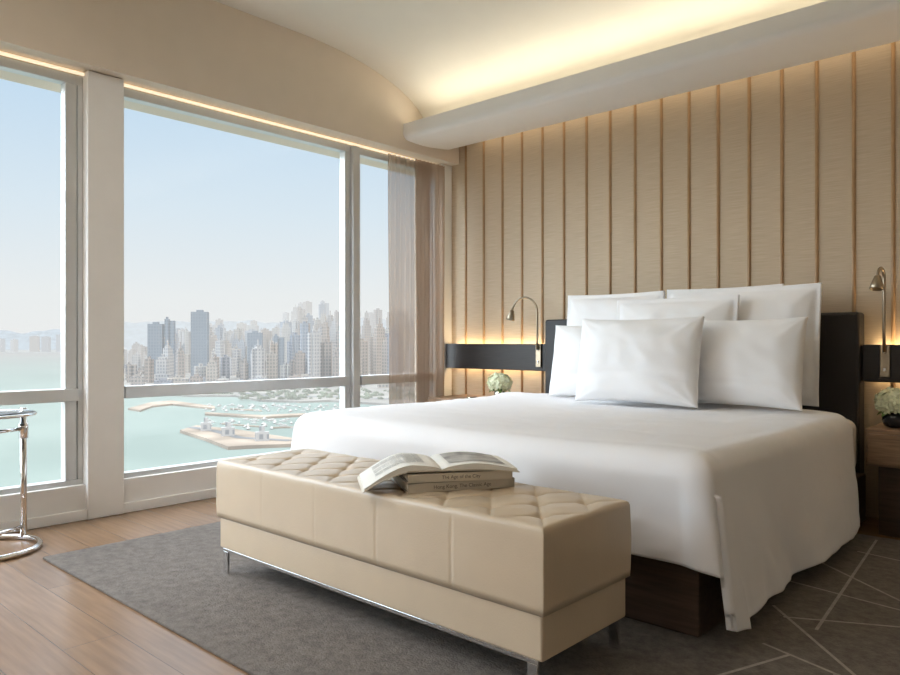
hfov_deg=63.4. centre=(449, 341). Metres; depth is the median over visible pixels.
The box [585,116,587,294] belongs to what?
trim
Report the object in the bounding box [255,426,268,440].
tower building
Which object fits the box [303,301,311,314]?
tower building
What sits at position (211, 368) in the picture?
tower building
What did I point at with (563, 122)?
trim
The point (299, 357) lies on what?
tower building
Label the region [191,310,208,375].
tower building
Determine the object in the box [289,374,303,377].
tower building
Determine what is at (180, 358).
tower building
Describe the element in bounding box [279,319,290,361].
tower building
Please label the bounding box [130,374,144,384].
tower building
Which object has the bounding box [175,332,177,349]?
tower building
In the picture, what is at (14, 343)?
tower building
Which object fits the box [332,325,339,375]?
tower building
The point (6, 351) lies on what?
shore
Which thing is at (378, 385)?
tower building
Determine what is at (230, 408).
pontoon
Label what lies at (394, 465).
open book
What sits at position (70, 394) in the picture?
window
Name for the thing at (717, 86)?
trim
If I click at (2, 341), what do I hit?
tower building
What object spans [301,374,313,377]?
tower building
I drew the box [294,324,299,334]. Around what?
tower building
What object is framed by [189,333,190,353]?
tower building
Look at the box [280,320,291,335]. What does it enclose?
tower building
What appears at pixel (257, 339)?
tower building
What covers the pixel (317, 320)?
tower building
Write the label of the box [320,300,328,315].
tower building
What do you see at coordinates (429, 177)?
curtain
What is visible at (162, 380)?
tower building
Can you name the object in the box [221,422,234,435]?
tower building
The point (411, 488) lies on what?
book
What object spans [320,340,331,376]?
tower building
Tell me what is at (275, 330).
tower building
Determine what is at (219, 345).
tower building
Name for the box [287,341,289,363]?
tower building
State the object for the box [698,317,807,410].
pillow
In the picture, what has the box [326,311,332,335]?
tower building
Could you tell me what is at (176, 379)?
tower building
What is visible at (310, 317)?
tower building
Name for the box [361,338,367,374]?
tower building
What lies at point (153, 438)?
sea
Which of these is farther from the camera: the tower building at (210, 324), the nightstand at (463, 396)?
the tower building at (210, 324)
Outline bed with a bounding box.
[291,312,865,636]
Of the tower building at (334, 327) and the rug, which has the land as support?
the tower building at (334, 327)
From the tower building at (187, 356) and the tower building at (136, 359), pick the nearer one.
the tower building at (187, 356)
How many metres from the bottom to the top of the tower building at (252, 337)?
114.778 m
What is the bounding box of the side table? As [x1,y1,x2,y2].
[0,408,42,560]
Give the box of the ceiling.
[214,0,827,117]
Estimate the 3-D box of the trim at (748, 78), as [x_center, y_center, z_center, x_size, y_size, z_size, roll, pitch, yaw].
[1.990,-0.410,4.854,0.023,2.920,0.012,0,0,42]
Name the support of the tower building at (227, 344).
on the land
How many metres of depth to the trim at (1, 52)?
4.88 m
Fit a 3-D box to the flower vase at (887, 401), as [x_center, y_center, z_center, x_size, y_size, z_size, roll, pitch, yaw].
[2.438,0.357,3.990,0.213,0.226,0.222,0,0,42]
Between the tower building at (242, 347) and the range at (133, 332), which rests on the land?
the tower building at (242, 347)
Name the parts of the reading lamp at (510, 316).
mounting plate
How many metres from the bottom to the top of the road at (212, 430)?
0.001 m
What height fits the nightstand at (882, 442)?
0.580 m
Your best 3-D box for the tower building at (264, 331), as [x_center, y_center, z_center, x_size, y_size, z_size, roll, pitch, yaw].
[-542.588,23.728,2136.327,19.074,128.644,18.954,0,0,-20]
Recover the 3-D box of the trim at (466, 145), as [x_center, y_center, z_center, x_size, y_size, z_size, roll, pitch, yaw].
[0.139,-0.410,6.547,0.023,2.920,0.012,0,0,42]
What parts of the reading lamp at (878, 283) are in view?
mounting plate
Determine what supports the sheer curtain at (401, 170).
hanging from the wall at (213, 53)
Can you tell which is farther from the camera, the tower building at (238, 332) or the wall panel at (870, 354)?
the tower building at (238, 332)
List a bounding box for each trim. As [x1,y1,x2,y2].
[0,51,414,160]
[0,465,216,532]
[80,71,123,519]
[350,145,359,407]
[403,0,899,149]
[441,164,451,395]
[465,145,466,393]
[482,141,484,395]
[501,137,503,372]
[521,132,522,391]
[541,127,543,392]
[563,122,564,318]
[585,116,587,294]
[609,110,611,293]
[633,105,635,292]
[660,98,662,290]
[687,91,690,288]
[716,84,719,287]
[747,77,750,286]
[780,69,783,283]
[815,60,818,282]
[852,51,855,311]
[891,42,894,387]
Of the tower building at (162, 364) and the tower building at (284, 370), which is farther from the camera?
the tower building at (162, 364)
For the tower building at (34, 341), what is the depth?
6482.20 m
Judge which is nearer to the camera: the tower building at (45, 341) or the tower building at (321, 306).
the tower building at (321, 306)
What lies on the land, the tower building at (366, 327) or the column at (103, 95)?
the tower building at (366, 327)
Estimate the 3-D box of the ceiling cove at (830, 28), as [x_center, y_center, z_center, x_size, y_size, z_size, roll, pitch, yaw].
[2.170,-1.768,4.127,6.470,0.165,0.560,0,0,42]
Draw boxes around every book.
[357,451,519,492]
[390,475,514,493]
[400,470,511,483]
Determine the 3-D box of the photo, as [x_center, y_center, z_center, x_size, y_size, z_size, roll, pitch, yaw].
[0.080,0.438,2.759,0.209,0.017,0.215,0,0,-11]
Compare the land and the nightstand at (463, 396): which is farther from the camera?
the land
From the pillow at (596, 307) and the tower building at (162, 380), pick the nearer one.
the pillow at (596, 307)
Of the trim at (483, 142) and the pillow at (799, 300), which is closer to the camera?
the pillow at (799, 300)
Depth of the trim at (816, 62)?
4.57 m
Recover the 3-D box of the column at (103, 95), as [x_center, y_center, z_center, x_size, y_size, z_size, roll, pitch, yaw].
[-2.127,-0.278,4.437,0.170,2.655,0.215,0,0,42]
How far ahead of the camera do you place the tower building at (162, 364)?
1661.11 m
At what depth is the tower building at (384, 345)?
1627.00 m
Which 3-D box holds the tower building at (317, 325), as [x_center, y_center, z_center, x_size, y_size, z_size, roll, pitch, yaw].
[-371.276,15.315,2073.177,20.752,145.469,13.360,0,0,-20]
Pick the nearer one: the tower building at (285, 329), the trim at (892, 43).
the trim at (892, 43)
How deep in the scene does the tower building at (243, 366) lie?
1679.87 m
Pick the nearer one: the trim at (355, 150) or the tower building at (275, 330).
the trim at (355, 150)
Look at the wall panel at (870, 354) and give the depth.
4.27 m
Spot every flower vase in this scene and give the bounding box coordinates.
[487,372,512,394]
[873,387,899,427]
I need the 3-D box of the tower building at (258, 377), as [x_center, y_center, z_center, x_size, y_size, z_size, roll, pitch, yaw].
[-366.170,76.226,1400.650,30.497,23.648,16.000,0,0,12]
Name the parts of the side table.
glass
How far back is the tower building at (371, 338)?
1840.93 m
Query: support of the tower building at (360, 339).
on the land
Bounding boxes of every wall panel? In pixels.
[446,344,544,370]
[862,345,899,382]
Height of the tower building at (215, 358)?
59.329 m
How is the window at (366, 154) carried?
in the wall at (213, 53)
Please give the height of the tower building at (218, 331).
137.226 m
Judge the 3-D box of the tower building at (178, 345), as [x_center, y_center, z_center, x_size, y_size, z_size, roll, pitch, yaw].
[-704.542,47.654,1892.135,27.050,80.792,17.170,0,0,0]
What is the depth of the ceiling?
5.04 m
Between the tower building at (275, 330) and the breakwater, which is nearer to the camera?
the breakwater
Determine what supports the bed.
on the rug
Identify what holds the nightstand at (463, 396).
on the floor
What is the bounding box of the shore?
[0,350,60,352]
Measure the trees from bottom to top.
5.351 m
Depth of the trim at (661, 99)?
5.27 m
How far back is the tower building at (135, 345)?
3082.98 m
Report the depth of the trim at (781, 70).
4.71 m
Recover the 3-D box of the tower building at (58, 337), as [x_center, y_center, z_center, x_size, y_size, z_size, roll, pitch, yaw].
[-3468.971,9.431,6499.998,65.165,157.238,40.000,0,0,-4]
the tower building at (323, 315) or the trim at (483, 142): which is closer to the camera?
the trim at (483, 142)
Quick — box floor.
[0,497,899,674]
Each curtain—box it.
[388,153,415,403]
[415,159,444,402]
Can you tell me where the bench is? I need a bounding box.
[216,449,630,674]
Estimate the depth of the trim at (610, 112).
5.55 m
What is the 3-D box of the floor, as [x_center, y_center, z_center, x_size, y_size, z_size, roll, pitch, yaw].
[-0.101,1.100,1.963,6.900,0.100,7.300,0,0,42]
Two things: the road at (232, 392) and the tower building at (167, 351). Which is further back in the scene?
the tower building at (167, 351)
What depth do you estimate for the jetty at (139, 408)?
1021.88 m
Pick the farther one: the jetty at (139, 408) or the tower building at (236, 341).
the tower building at (236, 341)
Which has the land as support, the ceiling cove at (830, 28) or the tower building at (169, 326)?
the tower building at (169, 326)
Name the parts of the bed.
headboard, mattress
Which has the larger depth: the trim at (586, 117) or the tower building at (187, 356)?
the tower building at (187, 356)
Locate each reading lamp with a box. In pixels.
[506,297,541,366]
[869,267,889,376]
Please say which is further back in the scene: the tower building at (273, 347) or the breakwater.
the tower building at (273, 347)
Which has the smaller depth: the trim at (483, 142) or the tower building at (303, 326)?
the trim at (483, 142)
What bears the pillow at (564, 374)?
on the bed
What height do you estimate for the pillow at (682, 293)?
0.766 m
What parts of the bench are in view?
leg, leg rail, leg, leg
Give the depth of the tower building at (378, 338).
1704.24 m
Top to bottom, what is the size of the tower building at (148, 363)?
56.931 m
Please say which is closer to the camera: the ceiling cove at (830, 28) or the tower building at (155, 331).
the ceiling cove at (830, 28)
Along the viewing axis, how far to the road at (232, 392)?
1175.03 m
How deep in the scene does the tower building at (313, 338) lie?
1551.73 m
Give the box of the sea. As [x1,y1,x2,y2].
[0,350,376,486]
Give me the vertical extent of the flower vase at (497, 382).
0.226 m
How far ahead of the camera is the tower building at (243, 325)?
3331.87 m
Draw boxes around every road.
[187,427,289,440]
[232,392,387,398]
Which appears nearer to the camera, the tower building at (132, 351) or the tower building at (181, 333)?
the tower building at (132, 351)
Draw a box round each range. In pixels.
[0,329,60,349]
[124,318,385,349]
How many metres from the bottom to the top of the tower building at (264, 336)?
116.277 m
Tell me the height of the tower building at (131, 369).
45.366 m
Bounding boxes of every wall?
[0,0,458,169]
[452,41,899,517]
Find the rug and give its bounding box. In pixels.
[43,521,899,674]
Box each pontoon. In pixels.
[222,423,258,426]
[230,408,261,411]
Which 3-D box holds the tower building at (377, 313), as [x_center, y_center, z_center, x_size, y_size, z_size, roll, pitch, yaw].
[-273.691,-19.959,2765.781,30.302,216.018,29.140,0,0,-40]
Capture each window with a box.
[0,56,82,494]
[124,88,350,477]
[360,148,388,384]
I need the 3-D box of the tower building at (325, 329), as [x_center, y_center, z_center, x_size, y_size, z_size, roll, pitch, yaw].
[-310.636,12.231,1820.092,17.757,151.638,11.353,0,0,23]
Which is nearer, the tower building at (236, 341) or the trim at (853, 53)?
the trim at (853, 53)
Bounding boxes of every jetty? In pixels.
[128,400,214,411]
[205,412,305,418]
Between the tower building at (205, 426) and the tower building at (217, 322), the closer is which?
the tower building at (205, 426)
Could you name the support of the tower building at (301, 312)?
on the land
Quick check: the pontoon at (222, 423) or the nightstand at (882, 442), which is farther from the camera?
the pontoon at (222, 423)
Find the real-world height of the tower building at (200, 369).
37.326 m
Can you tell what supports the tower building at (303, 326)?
on the land
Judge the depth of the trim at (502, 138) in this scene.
6.26 m
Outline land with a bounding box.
[124,361,388,404]
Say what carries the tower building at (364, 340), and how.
on the land
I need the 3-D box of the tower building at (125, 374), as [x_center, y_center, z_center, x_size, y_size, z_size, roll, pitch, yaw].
[-744.995,73.696,1670.801,27.165,28.709,19.905,0,0,23]
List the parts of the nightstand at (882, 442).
drawer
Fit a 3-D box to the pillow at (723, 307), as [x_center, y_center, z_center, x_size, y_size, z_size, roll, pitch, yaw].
[1.393,0.042,4.560,0.800,0.668,0.275,0,0,41]
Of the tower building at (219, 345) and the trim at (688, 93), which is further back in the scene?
the tower building at (219, 345)
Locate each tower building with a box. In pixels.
[0,338,4,351]
[11,339,17,351]
[29,336,39,351]
[41,336,50,351]
[56,334,60,351]
[124,349,126,364]
[124,368,126,380]
[127,362,136,382]
[128,345,135,364]
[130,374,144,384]
[132,353,140,370]
[133,342,139,352]
[138,345,146,365]
[144,356,153,382]
[147,322,163,373]
[154,354,172,380]
[154,378,172,383]
[163,340,173,375]
[164,317,174,375]
[167,376,188,382]
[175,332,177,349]
[175,345,178,375]
[176,342,184,377]
[178,329,188,344]
[184,354,190,372]
[185,328,190,353]
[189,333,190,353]
[190,374,202,382]
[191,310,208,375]
[194,364,205,376]
[201,417,210,430]
[206,354,217,381]
[209,323,216,332]
[209,336,214,360]
[210,354,218,378]
[215,318,222,327]
[215,326,222,340]
[215,339,223,378]
[221,355,229,378]
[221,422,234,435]
[223,331,227,340]
[224,336,232,356]
[227,355,235,375]
[229,329,233,346]
[231,335,239,348]
[232,348,240,371]
[234,328,241,340]
[236,358,246,377]
[237,322,245,335]
[238,339,245,360]
[240,360,247,379]
[245,329,253,346]
[247,331,262,378]
[248,324,258,331]
[250,375,268,379]
[251,339,263,377]
[252,346,264,377]
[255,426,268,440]
[258,332,265,361]
[261,328,268,353]
[266,351,276,378]
[270,340,277,378]
[272,327,278,337]
[274,334,283,378]
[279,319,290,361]
[279,362,290,378]
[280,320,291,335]
[283,312,288,321]
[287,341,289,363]
[289,356,294,375]
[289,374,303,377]
[290,304,297,321]
[290,333,299,360]
[292,319,298,331]
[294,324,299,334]
[295,351,304,375]
[298,306,304,328]
[300,321,307,373]
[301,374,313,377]
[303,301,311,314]
[306,313,313,329]
[307,330,319,376]
[313,318,320,329]
[315,322,322,331]
[318,323,321,341]
[319,303,324,317]
[319,310,327,323]
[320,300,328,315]
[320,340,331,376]
[321,317,329,341]
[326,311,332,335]
[330,319,337,340]
[330,340,335,374]
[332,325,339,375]
[333,341,339,375]
[334,310,339,325]
[360,339,361,374]
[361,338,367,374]
[362,318,370,341]
[364,311,369,319]
[364,340,369,372]
[369,312,372,332]
[370,337,373,374]
[373,308,381,332]
[373,318,384,374]
[377,383,388,387]
[382,337,386,373]
[387,333,388,373]
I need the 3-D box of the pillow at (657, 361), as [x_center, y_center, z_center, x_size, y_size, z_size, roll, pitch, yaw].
[1.091,0.109,4.267,0.770,0.548,0.348,0,0,41]
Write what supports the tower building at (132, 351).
on the land
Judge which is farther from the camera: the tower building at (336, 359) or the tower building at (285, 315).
the tower building at (285, 315)
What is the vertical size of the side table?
0.700 m
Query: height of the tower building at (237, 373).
49.061 m
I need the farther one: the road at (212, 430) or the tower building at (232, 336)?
the tower building at (232, 336)
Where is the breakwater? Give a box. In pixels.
[180,425,291,449]
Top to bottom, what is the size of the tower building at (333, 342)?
97.156 m
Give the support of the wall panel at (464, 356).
attached to the wall at (873, 65)
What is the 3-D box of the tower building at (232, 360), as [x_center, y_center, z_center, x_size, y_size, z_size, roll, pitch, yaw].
[-575.705,61.160,1907.839,24.592,53.780,18.198,0,0,23]
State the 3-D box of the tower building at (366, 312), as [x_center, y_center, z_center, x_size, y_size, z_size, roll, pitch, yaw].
[-331.459,-18.115,2899.582,32.055,212.331,26.856,0,0,0]
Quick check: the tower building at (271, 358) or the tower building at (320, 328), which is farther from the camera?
the tower building at (320, 328)
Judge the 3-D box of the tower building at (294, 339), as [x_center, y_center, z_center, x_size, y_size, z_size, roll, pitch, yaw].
[-376.297,32.543,1777.138,24.758,111.014,16.179,0,0,-40]
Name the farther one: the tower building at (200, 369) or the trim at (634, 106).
the tower building at (200, 369)
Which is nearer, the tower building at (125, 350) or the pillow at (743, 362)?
the pillow at (743, 362)
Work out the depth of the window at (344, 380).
5.39 m
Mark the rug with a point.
(840, 615)
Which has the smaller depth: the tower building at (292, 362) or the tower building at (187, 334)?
the tower building at (292, 362)
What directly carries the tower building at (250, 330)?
on the land
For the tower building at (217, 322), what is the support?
on the land
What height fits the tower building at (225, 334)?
125.333 m
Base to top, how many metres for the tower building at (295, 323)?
160.099 m
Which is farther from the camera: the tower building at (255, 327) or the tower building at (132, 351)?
the tower building at (255, 327)
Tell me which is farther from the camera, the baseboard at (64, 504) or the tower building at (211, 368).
the tower building at (211, 368)
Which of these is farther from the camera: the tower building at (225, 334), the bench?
the tower building at (225, 334)
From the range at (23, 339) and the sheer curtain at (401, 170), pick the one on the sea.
the range at (23, 339)
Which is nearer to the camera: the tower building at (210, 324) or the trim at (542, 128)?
the trim at (542, 128)
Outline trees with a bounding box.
[213,387,388,399]
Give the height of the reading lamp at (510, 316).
0.574 m
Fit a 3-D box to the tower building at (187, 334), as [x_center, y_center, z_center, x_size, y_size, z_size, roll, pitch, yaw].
[-782.581,23.549,2185.003,23.659,129.003,21.092,0,0,-20]
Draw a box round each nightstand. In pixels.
[427,394,484,401]
[866,423,899,537]
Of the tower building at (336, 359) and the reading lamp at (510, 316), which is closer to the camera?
the reading lamp at (510, 316)
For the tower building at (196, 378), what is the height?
25.098 m
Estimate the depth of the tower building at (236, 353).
1961.57 m
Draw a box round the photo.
[440,452,504,463]
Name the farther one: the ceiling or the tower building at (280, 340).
the tower building at (280, 340)
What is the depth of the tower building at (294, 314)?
3573.70 m
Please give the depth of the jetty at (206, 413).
882.21 m
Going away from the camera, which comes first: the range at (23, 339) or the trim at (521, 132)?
the trim at (521, 132)
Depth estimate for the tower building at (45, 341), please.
6480.62 m
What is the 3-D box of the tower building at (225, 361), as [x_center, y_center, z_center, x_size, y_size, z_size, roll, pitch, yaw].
[-530.751,58.937,1722.014,19.533,58.227,12.786,0,0,-40]
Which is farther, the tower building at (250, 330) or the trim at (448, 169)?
the tower building at (250, 330)
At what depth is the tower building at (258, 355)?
1557.81 m
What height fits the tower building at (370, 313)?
229.488 m
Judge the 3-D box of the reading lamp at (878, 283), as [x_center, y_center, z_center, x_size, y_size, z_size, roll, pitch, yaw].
[2.463,-0.114,4.184,0.077,0.639,0.181,0,0,42]
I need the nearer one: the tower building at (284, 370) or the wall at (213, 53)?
the wall at (213, 53)
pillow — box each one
[549,325,581,395]
[567,291,664,325]
[575,316,703,407]
[617,294,739,320]
[667,284,783,297]
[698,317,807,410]
[702,283,821,406]
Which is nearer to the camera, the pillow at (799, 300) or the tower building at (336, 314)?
the pillow at (799, 300)
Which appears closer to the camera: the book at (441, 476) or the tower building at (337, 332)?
the book at (441, 476)
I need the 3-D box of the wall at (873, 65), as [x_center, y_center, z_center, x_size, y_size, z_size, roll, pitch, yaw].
[2.440,-0.603,4.518,6.600,3.305,0.100,0,0,42]
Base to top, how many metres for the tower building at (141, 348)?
78.234 m
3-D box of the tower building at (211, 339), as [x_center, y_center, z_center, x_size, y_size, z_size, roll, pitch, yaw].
[-682.950,35.002,2053.299,31.655,106.096,25.070,0,0,23]
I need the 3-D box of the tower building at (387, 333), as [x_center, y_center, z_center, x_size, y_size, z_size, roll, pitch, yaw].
[-120.977,25.044,1598.295,40.943,126.013,30.146,0,0,23]
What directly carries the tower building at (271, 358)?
on the land

